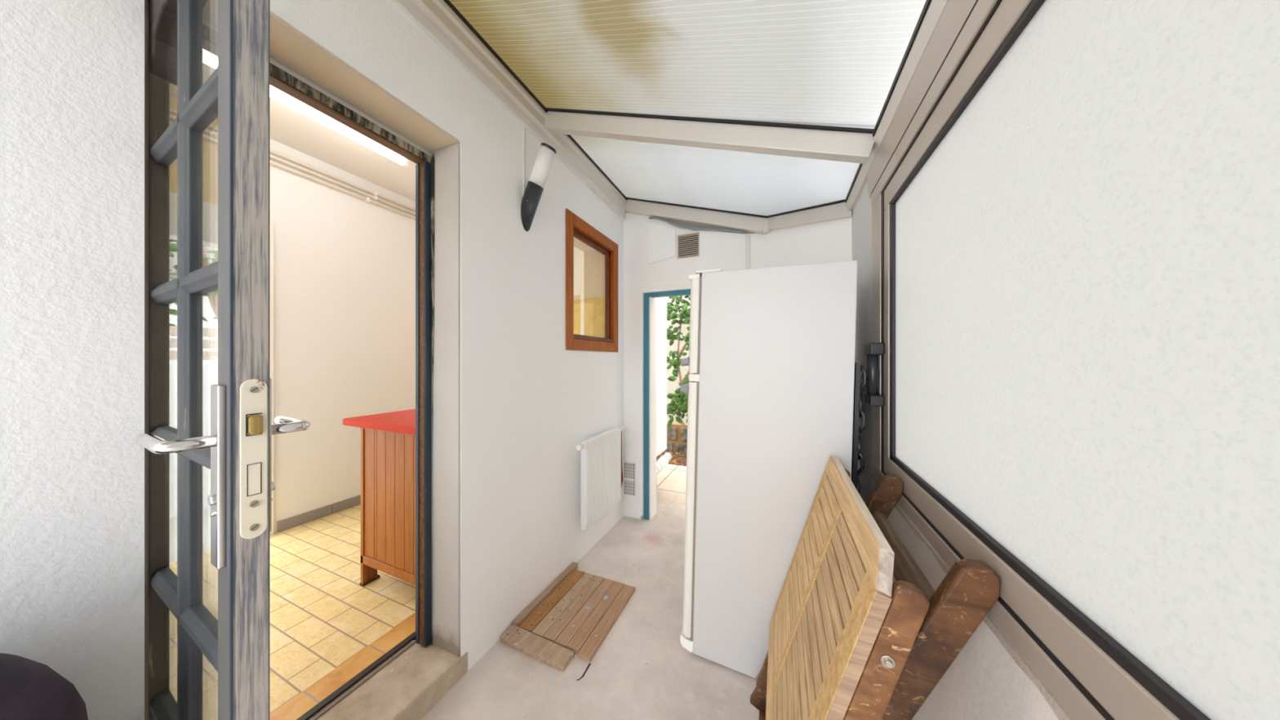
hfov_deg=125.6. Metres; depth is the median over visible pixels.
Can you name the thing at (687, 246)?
air vent
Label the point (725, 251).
wall
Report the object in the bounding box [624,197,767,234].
rafter
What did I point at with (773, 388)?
refrigerator
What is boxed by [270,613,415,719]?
threshold
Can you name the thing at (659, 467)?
socket
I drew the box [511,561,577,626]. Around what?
board
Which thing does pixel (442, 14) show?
beam
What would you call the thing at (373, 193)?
pipe
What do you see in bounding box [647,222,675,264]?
plaster
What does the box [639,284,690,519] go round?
door frame
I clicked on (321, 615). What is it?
floor
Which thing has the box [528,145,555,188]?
diffuser
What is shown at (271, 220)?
door frame
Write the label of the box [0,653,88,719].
furniture cover
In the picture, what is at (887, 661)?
washer
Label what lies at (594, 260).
tiles
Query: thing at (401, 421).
countertop
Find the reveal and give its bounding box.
[431,141,460,656]
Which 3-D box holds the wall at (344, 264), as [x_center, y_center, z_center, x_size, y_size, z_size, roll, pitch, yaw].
[-2.645,-0.105,2.159,0.120,2.830,4.300,0,0,23]
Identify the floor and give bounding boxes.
[270,504,415,713]
[420,500,759,719]
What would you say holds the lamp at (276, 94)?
attached to the ceiling at (290, 127)
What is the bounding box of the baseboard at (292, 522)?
[276,494,360,532]
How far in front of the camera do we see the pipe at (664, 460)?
3.46 m
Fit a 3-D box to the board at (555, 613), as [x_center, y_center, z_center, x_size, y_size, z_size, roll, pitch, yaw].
[-0.390,1.289,1.752,0.064,0.020,0.469,0,0,23]
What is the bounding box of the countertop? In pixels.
[342,408,415,435]
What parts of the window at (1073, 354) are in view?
frame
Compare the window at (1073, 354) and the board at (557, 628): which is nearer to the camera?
the window at (1073, 354)
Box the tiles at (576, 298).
[573,294,580,334]
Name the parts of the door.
rail, pane, pane, pane, pane, pane, lever handle, pane, pane, pane, pane, pane, handle plate, lock plate, handle plate, lever handle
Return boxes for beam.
[409,0,626,213]
[844,0,976,211]
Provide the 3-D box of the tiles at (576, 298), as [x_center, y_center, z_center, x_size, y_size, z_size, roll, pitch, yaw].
[-0.952,0.240,3.763,1.740,1.920,0.022,0,0,23]
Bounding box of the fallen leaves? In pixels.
[656,451,686,465]
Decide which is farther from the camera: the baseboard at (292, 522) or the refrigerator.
the baseboard at (292, 522)
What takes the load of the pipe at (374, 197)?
attached to the wall at (344, 264)
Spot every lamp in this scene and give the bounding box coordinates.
[270,84,408,166]
[520,142,556,231]
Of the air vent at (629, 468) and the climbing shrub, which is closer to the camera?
the air vent at (629, 468)
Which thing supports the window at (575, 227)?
in the wall at (72, 72)
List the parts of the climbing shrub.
stem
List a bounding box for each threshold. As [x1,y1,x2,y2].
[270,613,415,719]
[296,631,415,719]
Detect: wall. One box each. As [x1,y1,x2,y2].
[0,0,623,719]
[270,138,415,533]
[573,246,580,295]
[580,250,666,456]
[623,212,764,519]
[663,423,687,453]
[666,295,692,425]
[764,217,853,267]
[872,479,1058,719]
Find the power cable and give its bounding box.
[648,217,745,233]
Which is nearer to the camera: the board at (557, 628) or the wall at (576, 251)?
the board at (557, 628)
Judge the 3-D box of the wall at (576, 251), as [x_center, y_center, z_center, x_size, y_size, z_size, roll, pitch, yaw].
[-0.983,-0.110,3.842,1.860,2.820,0.100,0,0,23]
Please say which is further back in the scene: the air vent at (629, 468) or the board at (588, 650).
the air vent at (629, 468)
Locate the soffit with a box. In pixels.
[270,12,457,151]
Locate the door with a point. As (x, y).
(206, 438)
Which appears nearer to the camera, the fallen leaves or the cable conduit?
the cable conduit
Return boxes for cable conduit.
[745,235,750,269]
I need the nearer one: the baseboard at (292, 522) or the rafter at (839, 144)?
the rafter at (839, 144)
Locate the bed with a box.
[656,451,686,466]
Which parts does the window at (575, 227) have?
sash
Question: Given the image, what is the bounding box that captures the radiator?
[576,425,624,530]
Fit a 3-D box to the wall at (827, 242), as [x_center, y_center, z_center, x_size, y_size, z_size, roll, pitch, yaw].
[1.067,-0.075,2.061,0.140,2.750,0.612,0,0,-24]
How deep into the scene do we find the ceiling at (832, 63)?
1.22 m
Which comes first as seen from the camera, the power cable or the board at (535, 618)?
the board at (535, 618)
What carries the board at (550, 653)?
on the floor at (642, 669)
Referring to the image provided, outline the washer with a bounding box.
[880,654,895,668]
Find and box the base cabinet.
[359,427,415,586]
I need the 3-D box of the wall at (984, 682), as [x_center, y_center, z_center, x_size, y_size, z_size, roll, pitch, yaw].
[0.336,0.909,-0.295,0.150,0.881,3.520,0,0,23]
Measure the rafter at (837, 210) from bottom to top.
0.229 m
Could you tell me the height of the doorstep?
0.108 m
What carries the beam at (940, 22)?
on the window at (1073, 354)
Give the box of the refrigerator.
[680,260,866,678]
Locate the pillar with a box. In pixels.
[853,181,872,503]
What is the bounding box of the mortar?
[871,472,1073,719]
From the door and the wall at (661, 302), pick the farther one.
the wall at (661, 302)
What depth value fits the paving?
3.44 m
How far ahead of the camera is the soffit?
1.06 m
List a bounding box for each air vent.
[623,461,635,497]
[675,231,699,261]
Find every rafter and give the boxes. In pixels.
[544,107,875,164]
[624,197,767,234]
[762,199,853,234]
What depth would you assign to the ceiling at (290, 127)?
2.38 m
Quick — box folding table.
[750,454,1000,719]
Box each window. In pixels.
[565,208,617,352]
[864,0,1279,719]
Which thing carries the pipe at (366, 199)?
attached to the wall at (344, 264)
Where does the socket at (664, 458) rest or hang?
attached to the pipe at (664, 460)
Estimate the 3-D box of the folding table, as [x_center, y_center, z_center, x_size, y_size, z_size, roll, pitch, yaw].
[0.520,0.819,0.899,0.452,0.944,0.703,0,0,23]
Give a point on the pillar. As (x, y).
(862, 210)
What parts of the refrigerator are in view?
handle, handle, fridge door, freezer door, condenser plate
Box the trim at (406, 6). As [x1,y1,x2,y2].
[391,0,625,219]
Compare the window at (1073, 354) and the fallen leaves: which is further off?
the fallen leaves
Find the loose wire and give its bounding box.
[577,662,591,680]
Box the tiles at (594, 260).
[583,250,604,337]
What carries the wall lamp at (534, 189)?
attached to the wall at (72, 72)
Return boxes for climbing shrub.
[666,294,690,430]
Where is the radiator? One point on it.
(602, 470)
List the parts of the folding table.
rail, leg, leg, rail, leg, cross rail, leg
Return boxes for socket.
[656,462,662,475]
[657,455,668,467]
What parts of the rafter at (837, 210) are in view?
joint plate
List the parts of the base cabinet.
leg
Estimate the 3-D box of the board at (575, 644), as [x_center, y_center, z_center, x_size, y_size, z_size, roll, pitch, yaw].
[-0.208,1.289,1.675,0.062,0.021,0.469,0,0,23]
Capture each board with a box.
[500,624,573,671]
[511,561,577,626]
[518,568,585,632]
[531,572,595,637]
[542,575,604,643]
[555,578,614,648]
[566,581,624,653]
[577,584,635,662]
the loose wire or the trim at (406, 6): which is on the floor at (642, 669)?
the loose wire
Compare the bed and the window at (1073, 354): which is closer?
the window at (1073, 354)
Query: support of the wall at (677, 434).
attached to the wall at (672, 386)
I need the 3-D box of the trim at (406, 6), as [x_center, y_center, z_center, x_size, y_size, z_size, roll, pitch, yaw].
[-0.888,-1.028,0.954,0.018,0.536,3.860,0,0,23]
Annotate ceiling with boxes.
[270,97,416,201]
[448,0,926,216]
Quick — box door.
[135,0,310,719]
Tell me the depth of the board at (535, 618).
1.74 m
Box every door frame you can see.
[270,57,434,647]
[270,219,273,535]
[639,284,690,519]
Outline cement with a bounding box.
[650,216,755,234]
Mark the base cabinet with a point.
(388, 459)
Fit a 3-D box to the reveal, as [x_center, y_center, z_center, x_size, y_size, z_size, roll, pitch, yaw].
[-0.811,0.159,1.386,0.166,2.102,0.028,0,0,23]
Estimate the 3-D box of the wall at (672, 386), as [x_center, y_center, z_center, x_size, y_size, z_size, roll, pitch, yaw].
[0.926,-1.200,4.725,4.800,5.400,0.180,0,0,23]
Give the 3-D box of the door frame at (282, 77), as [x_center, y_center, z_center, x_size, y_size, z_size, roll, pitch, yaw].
[-1.050,0.157,1.087,0.085,2.102,0.732,0,0,23]
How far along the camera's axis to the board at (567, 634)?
1.65 m
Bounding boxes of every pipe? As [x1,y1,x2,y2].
[270,148,415,211]
[270,154,415,215]
[270,160,415,219]
[656,452,671,493]
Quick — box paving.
[656,463,686,505]
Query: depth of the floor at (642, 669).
1.36 m
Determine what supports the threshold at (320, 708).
on the doorstep
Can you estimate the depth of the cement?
2.50 m
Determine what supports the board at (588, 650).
on the floor at (642, 669)
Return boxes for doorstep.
[316,639,467,719]
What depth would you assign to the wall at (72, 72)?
0.66 m

